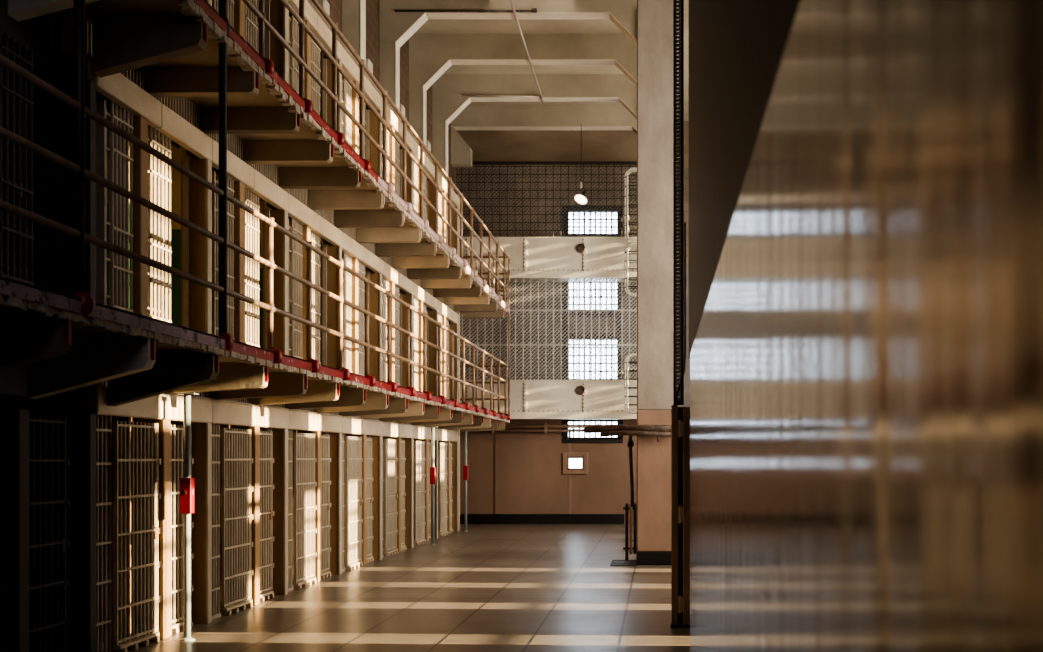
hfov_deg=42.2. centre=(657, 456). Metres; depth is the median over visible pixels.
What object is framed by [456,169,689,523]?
wall
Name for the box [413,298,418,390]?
grille
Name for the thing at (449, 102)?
ceiling beam
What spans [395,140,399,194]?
grille
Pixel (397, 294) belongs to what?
grille
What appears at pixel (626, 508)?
radiator
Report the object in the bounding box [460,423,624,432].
pipes
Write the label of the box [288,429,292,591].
grille
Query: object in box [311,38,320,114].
grille
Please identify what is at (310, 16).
cell
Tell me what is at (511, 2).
conduit
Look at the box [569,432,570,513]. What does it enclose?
trim
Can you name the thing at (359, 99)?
grille
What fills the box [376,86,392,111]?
vent
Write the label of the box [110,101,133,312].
grille
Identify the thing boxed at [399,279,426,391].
cell
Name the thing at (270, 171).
vent
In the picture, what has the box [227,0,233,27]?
grille
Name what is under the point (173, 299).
cell
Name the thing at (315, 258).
grille
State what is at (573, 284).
window
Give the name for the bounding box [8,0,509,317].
walkway
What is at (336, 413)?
vent
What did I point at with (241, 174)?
cell
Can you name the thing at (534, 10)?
conduit
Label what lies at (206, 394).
vent
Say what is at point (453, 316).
cell
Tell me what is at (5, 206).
guard railing
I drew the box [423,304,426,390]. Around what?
grille
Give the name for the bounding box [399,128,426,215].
cell
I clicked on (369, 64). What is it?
wall fitting
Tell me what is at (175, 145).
vent
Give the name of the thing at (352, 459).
cell
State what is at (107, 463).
grille
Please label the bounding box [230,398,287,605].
cell
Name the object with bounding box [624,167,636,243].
cage
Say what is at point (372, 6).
wall
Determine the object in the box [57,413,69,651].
grille
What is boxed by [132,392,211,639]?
cell
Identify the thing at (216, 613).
grille
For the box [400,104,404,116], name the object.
wall fitting
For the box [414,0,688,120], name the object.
ceiling
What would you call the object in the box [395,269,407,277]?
vent
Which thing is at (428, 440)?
cell
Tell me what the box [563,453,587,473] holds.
window
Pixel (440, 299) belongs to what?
vent
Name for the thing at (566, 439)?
window
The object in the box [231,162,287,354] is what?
cell
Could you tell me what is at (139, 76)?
vent
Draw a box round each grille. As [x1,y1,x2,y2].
[0,29,33,284]
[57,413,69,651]
[96,415,111,651]
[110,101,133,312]
[149,127,171,322]
[212,424,220,618]
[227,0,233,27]
[227,177,233,339]
[245,0,257,52]
[245,188,259,346]
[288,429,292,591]
[292,15,298,93]
[292,219,302,358]
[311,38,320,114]
[311,232,320,363]
[342,433,344,571]
[344,78,351,146]
[344,253,351,372]
[359,99,365,158]
[359,262,365,375]
[382,436,383,556]
[383,278,388,381]
[387,130,388,181]
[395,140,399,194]
[395,286,399,385]
[413,161,418,213]
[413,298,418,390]
[413,439,413,545]
[423,174,426,219]
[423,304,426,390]
[438,192,441,234]
[438,314,441,394]
[446,201,447,243]
[446,319,448,398]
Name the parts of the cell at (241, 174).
sliding door, header panel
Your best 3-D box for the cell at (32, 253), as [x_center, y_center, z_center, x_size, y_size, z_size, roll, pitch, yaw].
[-6.200,-2.420,10.840,2.700,2.740,1.580,0,0,0]
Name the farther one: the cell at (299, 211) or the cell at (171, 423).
the cell at (299, 211)
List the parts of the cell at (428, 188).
header panel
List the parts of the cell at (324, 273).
header panel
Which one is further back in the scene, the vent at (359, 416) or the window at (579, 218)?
the window at (579, 218)
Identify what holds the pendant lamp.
hanging from the ceiling beam at (473, 117)
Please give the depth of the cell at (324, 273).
20.41 m
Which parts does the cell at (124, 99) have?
sliding door, header panel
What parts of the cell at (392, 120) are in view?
sliding door, header panel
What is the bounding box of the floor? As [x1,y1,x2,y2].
[99,524,689,651]
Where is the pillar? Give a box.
[636,0,672,564]
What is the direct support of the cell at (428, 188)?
on the walkway at (178, 41)
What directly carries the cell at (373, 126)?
on the walkway at (178, 41)
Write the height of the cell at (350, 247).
2.740 m
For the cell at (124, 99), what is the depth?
12.40 m
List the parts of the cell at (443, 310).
header panel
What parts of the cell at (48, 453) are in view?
sliding door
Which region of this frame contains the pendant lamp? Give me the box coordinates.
[574,182,586,203]
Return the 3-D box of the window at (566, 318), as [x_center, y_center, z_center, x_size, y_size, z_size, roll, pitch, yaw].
[-1.760,-2.850,36.105,1.640,1.820,0.270,0,0,0]
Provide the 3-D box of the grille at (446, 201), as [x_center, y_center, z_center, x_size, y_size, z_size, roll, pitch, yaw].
[-4.950,-4.985,31.330,0.040,2.170,0.560,0,0,0]
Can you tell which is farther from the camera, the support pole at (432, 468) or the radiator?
the support pole at (432, 468)
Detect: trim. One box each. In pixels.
[450,194,459,530]
[460,437,628,438]
[495,432,496,513]
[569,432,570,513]
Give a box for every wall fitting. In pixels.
[318,0,329,14]
[366,58,372,73]
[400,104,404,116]
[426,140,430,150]
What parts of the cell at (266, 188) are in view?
header panel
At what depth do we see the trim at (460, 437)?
35.97 m
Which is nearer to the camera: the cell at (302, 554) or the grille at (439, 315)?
the cell at (302, 554)
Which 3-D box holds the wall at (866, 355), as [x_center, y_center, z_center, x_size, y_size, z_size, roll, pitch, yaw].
[0.360,-3.600,4.750,0.160,10.800,15.500,0,0,0]
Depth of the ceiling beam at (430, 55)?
28.50 m
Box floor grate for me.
[610,560,636,565]
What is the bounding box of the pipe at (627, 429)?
[584,424,670,506]
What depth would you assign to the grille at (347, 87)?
21.35 m
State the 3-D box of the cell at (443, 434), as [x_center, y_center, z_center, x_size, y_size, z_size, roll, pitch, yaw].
[-6.200,0.430,30.387,2.700,2.740,1.575,0,0,0]
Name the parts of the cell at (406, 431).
sliding door, header panel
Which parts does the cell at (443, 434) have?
sliding door, header panel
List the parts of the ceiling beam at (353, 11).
edge trim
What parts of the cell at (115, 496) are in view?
header panel, sliding door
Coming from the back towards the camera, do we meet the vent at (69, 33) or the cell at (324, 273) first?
the cell at (324, 273)
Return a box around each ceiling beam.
[342,0,365,64]
[379,0,636,109]
[409,34,636,144]
[433,74,636,174]
[451,105,636,166]
[456,121,688,168]
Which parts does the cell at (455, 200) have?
header panel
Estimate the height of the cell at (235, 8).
2.740 m
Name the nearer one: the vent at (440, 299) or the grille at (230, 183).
the grille at (230, 183)
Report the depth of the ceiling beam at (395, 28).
25.50 m
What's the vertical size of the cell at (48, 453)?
2.740 m
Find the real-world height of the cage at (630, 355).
1.538 m
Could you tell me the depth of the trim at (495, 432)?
35.97 m
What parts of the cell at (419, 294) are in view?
header panel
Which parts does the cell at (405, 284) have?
header panel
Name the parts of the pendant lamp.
lamp shade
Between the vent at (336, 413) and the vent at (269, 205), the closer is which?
the vent at (269, 205)
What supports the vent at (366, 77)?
attached to the cell at (373, 126)
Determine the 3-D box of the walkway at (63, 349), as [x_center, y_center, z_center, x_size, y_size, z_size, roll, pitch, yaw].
[-5.730,-0.759,18.810,3.700,0.618,32.620,0,0,0]
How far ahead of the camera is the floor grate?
22.57 m
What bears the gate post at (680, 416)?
on the floor
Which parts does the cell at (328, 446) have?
sliding door, header panel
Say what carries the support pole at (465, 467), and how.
on the floor
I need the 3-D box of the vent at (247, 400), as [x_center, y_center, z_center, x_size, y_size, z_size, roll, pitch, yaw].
[-4.950,-0.780,16.850,0.080,0.320,1.500,0,0,0]
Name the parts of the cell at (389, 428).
header panel, sliding door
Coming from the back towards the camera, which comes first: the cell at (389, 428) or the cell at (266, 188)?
the cell at (389, 428)
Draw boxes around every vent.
[65,24,124,111]
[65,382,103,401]
[85,21,147,92]
[93,381,106,386]
[148,125,179,147]
[151,95,200,129]
[164,392,206,398]
[186,150,218,173]
[202,391,248,404]
[203,132,242,159]
[245,162,278,185]
[245,398,283,408]
[267,202,291,220]
[280,187,308,207]
[280,404,313,412]
[310,0,331,31]
[310,408,338,415]
[313,210,333,224]
[335,412,359,418]
[336,227,355,240]
[337,35,356,64]
[357,61,375,89]
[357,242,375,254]
[357,415,378,420]
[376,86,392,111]
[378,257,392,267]
[393,109,407,130]
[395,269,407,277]
[408,128,419,146]
[409,279,420,286]
[423,148,432,163]
[423,289,432,295]
[435,297,443,303]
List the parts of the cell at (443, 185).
header panel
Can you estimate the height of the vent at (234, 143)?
0.320 m
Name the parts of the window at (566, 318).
pane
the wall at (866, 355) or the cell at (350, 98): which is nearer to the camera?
the wall at (866, 355)
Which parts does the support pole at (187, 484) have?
plate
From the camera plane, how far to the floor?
16.35 m
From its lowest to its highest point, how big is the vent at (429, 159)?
0.320 m
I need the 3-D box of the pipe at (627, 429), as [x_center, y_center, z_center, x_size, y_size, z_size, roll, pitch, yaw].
[-0.539,0.149,22.568,1.928,1.401,0.693,0,0,44]
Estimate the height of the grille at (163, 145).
2.170 m
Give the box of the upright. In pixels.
[218,0,233,350]
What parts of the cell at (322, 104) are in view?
header panel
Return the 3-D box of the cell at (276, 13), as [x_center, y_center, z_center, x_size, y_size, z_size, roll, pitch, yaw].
[-6.200,-5.270,16.840,2.700,2.740,1.580,0,0,0]
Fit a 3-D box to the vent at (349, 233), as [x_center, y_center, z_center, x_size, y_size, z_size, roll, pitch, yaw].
[-4.950,-3.630,21.350,0.080,0.320,1.500,0,0,0]
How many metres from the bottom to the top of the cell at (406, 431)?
2.740 m
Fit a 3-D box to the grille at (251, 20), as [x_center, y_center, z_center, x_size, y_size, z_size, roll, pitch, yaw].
[-4.950,-4.985,16.330,0.040,2.170,0.560,0,0,0]
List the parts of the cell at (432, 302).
header panel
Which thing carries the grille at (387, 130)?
attached to the cell at (392, 120)
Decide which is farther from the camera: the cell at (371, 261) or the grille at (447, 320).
the grille at (447, 320)
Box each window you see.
[562,205,622,236]
[562,282,622,316]
[562,317,622,379]
[562,420,622,442]
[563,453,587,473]
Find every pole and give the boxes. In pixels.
[175,393,198,640]
[428,426,436,544]
[463,431,468,531]
[508,256,509,414]
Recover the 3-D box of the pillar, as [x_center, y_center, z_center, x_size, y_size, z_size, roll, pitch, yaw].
[-0.035,-3.340,22.650,0.650,10.280,0.720,0,0,0]
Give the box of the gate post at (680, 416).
[671,405,689,627]
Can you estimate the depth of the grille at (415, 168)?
27.32 m
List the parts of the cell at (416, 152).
header panel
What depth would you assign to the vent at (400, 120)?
25.53 m
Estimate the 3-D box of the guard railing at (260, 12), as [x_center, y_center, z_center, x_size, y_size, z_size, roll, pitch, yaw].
[-4.717,-4.537,18.794,1.810,1.475,32.588,0,0,0]
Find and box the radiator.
[623,503,636,559]
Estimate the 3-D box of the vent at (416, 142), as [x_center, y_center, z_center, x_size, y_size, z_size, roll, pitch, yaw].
[-4.950,-6.480,27.350,0.080,0.320,1.500,0,0,0]
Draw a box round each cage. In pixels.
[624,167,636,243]
[624,243,636,296]
[624,354,636,413]
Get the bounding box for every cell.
[0,0,95,301]
[0,365,95,651]
[65,21,160,315]
[65,381,160,651]
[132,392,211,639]
[148,95,211,333]
[186,132,253,342]
[191,391,253,618]
[212,0,244,38]
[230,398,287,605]
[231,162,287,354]
[245,0,287,82]
[267,187,316,359]
[271,404,316,591]
[288,0,316,99]
[297,210,341,368]
[297,408,341,582]
[310,0,341,131]
[323,35,359,154]
[323,227,363,374]
[323,412,363,571]
[346,415,381,565]
[350,242,381,380]
[357,61,381,177]
[366,86,398,190]
[366,257,398,381]
[367,418,398,556]
[383,421,413,552]
[385,269,413,386]
[393,109,413,208]
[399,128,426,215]
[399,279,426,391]
[408,423,426,545]
[414,289,437,395]
[414,425,437,542]
[423,148,434,230]
[427,161,447,241]
[427,297,448,396]
[436,428,448,536]
[438,428,458,533]
[444,176,458,254]
[446,305,458,399]
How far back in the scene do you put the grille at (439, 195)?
30.39 m
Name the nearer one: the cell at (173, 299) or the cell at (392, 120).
the cell at (173, 299)
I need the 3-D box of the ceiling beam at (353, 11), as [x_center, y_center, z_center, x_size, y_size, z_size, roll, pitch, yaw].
[-2.530,-7.749,22.680,5.660,2.498,0.372,0,0,0]
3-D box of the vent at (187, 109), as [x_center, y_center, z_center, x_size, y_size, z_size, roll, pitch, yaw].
[-4.950,-3.630,13.850,0.080,0.320,1.500,0,0,0]
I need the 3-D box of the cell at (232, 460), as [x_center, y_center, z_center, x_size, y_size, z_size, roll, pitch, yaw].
[-6.200,0.430,15.387,2.700,2.740,1.575,0,0,0]
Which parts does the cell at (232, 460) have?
header panel, sliding door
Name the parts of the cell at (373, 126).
header panel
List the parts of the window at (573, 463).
pane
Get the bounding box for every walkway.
[0,276,508,431]
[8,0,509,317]
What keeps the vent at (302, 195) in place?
attached to the cell at (299, 211)
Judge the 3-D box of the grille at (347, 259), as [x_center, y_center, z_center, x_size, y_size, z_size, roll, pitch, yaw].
[-4.950,-2.135,21.370,0.040,2.170,0.500,0,0,0]
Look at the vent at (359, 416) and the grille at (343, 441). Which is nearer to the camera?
the grille at (343, 441)
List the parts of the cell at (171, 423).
sliding door, header panel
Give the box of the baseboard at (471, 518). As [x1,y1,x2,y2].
[460,514,623,523]
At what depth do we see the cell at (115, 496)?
12.44 m
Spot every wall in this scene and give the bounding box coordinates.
[327,0,455,193]
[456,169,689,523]
[689,0,1042,651]
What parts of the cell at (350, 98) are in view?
sliding door, header panel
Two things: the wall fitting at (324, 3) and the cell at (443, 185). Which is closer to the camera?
the wall fitting at (324, 3)
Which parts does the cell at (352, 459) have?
header panel, sliding door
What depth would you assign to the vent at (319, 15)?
19.61 m
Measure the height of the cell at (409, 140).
2.740 m
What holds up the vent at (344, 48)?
attached to the cell at (350, 98)
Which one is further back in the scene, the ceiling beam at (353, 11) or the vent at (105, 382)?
the ceiling beam at (353, 11)
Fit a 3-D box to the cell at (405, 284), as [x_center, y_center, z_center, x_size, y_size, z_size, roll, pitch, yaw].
[-6.200,-2.420,25.840,2.700,2.740,1.580,0,0,0]
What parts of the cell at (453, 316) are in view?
header panel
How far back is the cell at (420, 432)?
27.59 m
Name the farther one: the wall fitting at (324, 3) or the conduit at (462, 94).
the conduit at (462, 94)
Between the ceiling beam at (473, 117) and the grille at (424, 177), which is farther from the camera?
the ceiling beam at (473, 117)
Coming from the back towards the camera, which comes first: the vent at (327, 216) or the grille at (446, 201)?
the grille at (446, 201)
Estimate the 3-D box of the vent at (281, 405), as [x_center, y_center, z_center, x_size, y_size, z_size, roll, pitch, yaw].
[-4.950,-0.780,18.350,0.080,0.320,1.500,0,0,0]
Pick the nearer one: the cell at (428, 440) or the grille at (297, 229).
the grille at (297, 229)
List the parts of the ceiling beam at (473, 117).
edge trim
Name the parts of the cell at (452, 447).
sliding door, header panel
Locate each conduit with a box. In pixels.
[395,8,536,12]
[462,94,540,97]
[510,0,543,102]
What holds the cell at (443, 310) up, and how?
on the walkway at (63, 349)
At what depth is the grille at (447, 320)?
31.47 m
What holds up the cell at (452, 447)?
on the floor
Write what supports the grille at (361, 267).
attached to the cell at (371, 261)
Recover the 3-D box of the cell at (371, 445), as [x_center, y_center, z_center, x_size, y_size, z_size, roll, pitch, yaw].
[-6.200,0.430,22.865,2.700,2.740,1.530,0,0,0]
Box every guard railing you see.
[0,54,509,419]
[242,0,508,308]
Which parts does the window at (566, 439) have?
pane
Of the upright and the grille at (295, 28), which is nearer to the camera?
the upright
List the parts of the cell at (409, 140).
header panel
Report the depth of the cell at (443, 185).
30.58 m
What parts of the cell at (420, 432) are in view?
header panel, sliding door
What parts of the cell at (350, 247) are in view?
sliding door, header panel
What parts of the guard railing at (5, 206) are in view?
rail, post, post, post, post, post, post, post, post, post, post, post, post, post, post, post, post, post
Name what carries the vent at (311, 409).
attached to the cell at (328, 446)
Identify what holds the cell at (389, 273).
on the walkway at (63, 349)
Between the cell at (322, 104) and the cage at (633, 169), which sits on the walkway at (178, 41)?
the cell at (322, 104)
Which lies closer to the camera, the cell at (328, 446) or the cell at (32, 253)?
the cell at (32, 253)
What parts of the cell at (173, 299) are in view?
sliding door, header panel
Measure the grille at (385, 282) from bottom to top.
2.170 m
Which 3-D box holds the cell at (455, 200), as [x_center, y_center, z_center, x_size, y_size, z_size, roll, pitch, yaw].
[-6.200,-5.270,31.840,2.700,2.740,1.580,0,0,0]
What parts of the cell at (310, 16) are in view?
sliding door, header panel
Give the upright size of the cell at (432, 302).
2.740 m
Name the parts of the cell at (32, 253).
sliding door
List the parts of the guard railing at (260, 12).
post, post, post, post, post, post, rail, post, post, post, post, post, post, post, post, post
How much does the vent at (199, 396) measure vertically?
0.320 m
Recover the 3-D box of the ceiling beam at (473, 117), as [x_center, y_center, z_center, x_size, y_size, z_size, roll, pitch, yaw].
[-2.530,-8.249,34.480,5.660,1.498,0.372,0,0,0]
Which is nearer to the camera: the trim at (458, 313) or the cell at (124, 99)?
the cell at (124, 99)
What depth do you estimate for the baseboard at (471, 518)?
35.95 m
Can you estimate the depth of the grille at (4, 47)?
10.37 m
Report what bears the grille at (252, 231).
attached to the cell at (266, 188)
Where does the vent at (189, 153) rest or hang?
attached to the cell at (241, 174)
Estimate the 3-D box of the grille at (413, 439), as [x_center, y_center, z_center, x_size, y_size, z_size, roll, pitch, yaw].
[-4.960,0.715,26.895,0.040,2.170,0.510,0,0,0]
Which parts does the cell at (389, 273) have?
sliding door, header panel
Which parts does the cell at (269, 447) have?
sliding door, header panel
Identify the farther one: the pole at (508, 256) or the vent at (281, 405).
the pole at (508, 256)
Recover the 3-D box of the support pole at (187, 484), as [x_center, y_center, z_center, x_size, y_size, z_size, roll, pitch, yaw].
[-4.620,0.588,13.150,0.180,2.425,0.146,0,0,0]
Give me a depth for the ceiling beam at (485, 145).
35.88 m
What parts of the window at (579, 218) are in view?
pane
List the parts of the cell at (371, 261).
header panel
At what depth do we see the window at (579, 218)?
36.09 m
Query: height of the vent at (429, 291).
0.320 m
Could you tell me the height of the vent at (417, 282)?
0.320 m
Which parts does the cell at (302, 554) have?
header panel, sliding door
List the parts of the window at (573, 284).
pane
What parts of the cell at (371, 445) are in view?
sliding door, header panel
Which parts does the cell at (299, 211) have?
sliding door, header panel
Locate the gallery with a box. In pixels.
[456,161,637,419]
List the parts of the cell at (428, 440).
sliding door, header panel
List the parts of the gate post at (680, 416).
post, stop plate, plate, post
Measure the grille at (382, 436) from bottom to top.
2.170 m
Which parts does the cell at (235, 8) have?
sliding door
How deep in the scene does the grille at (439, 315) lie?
30.58 m

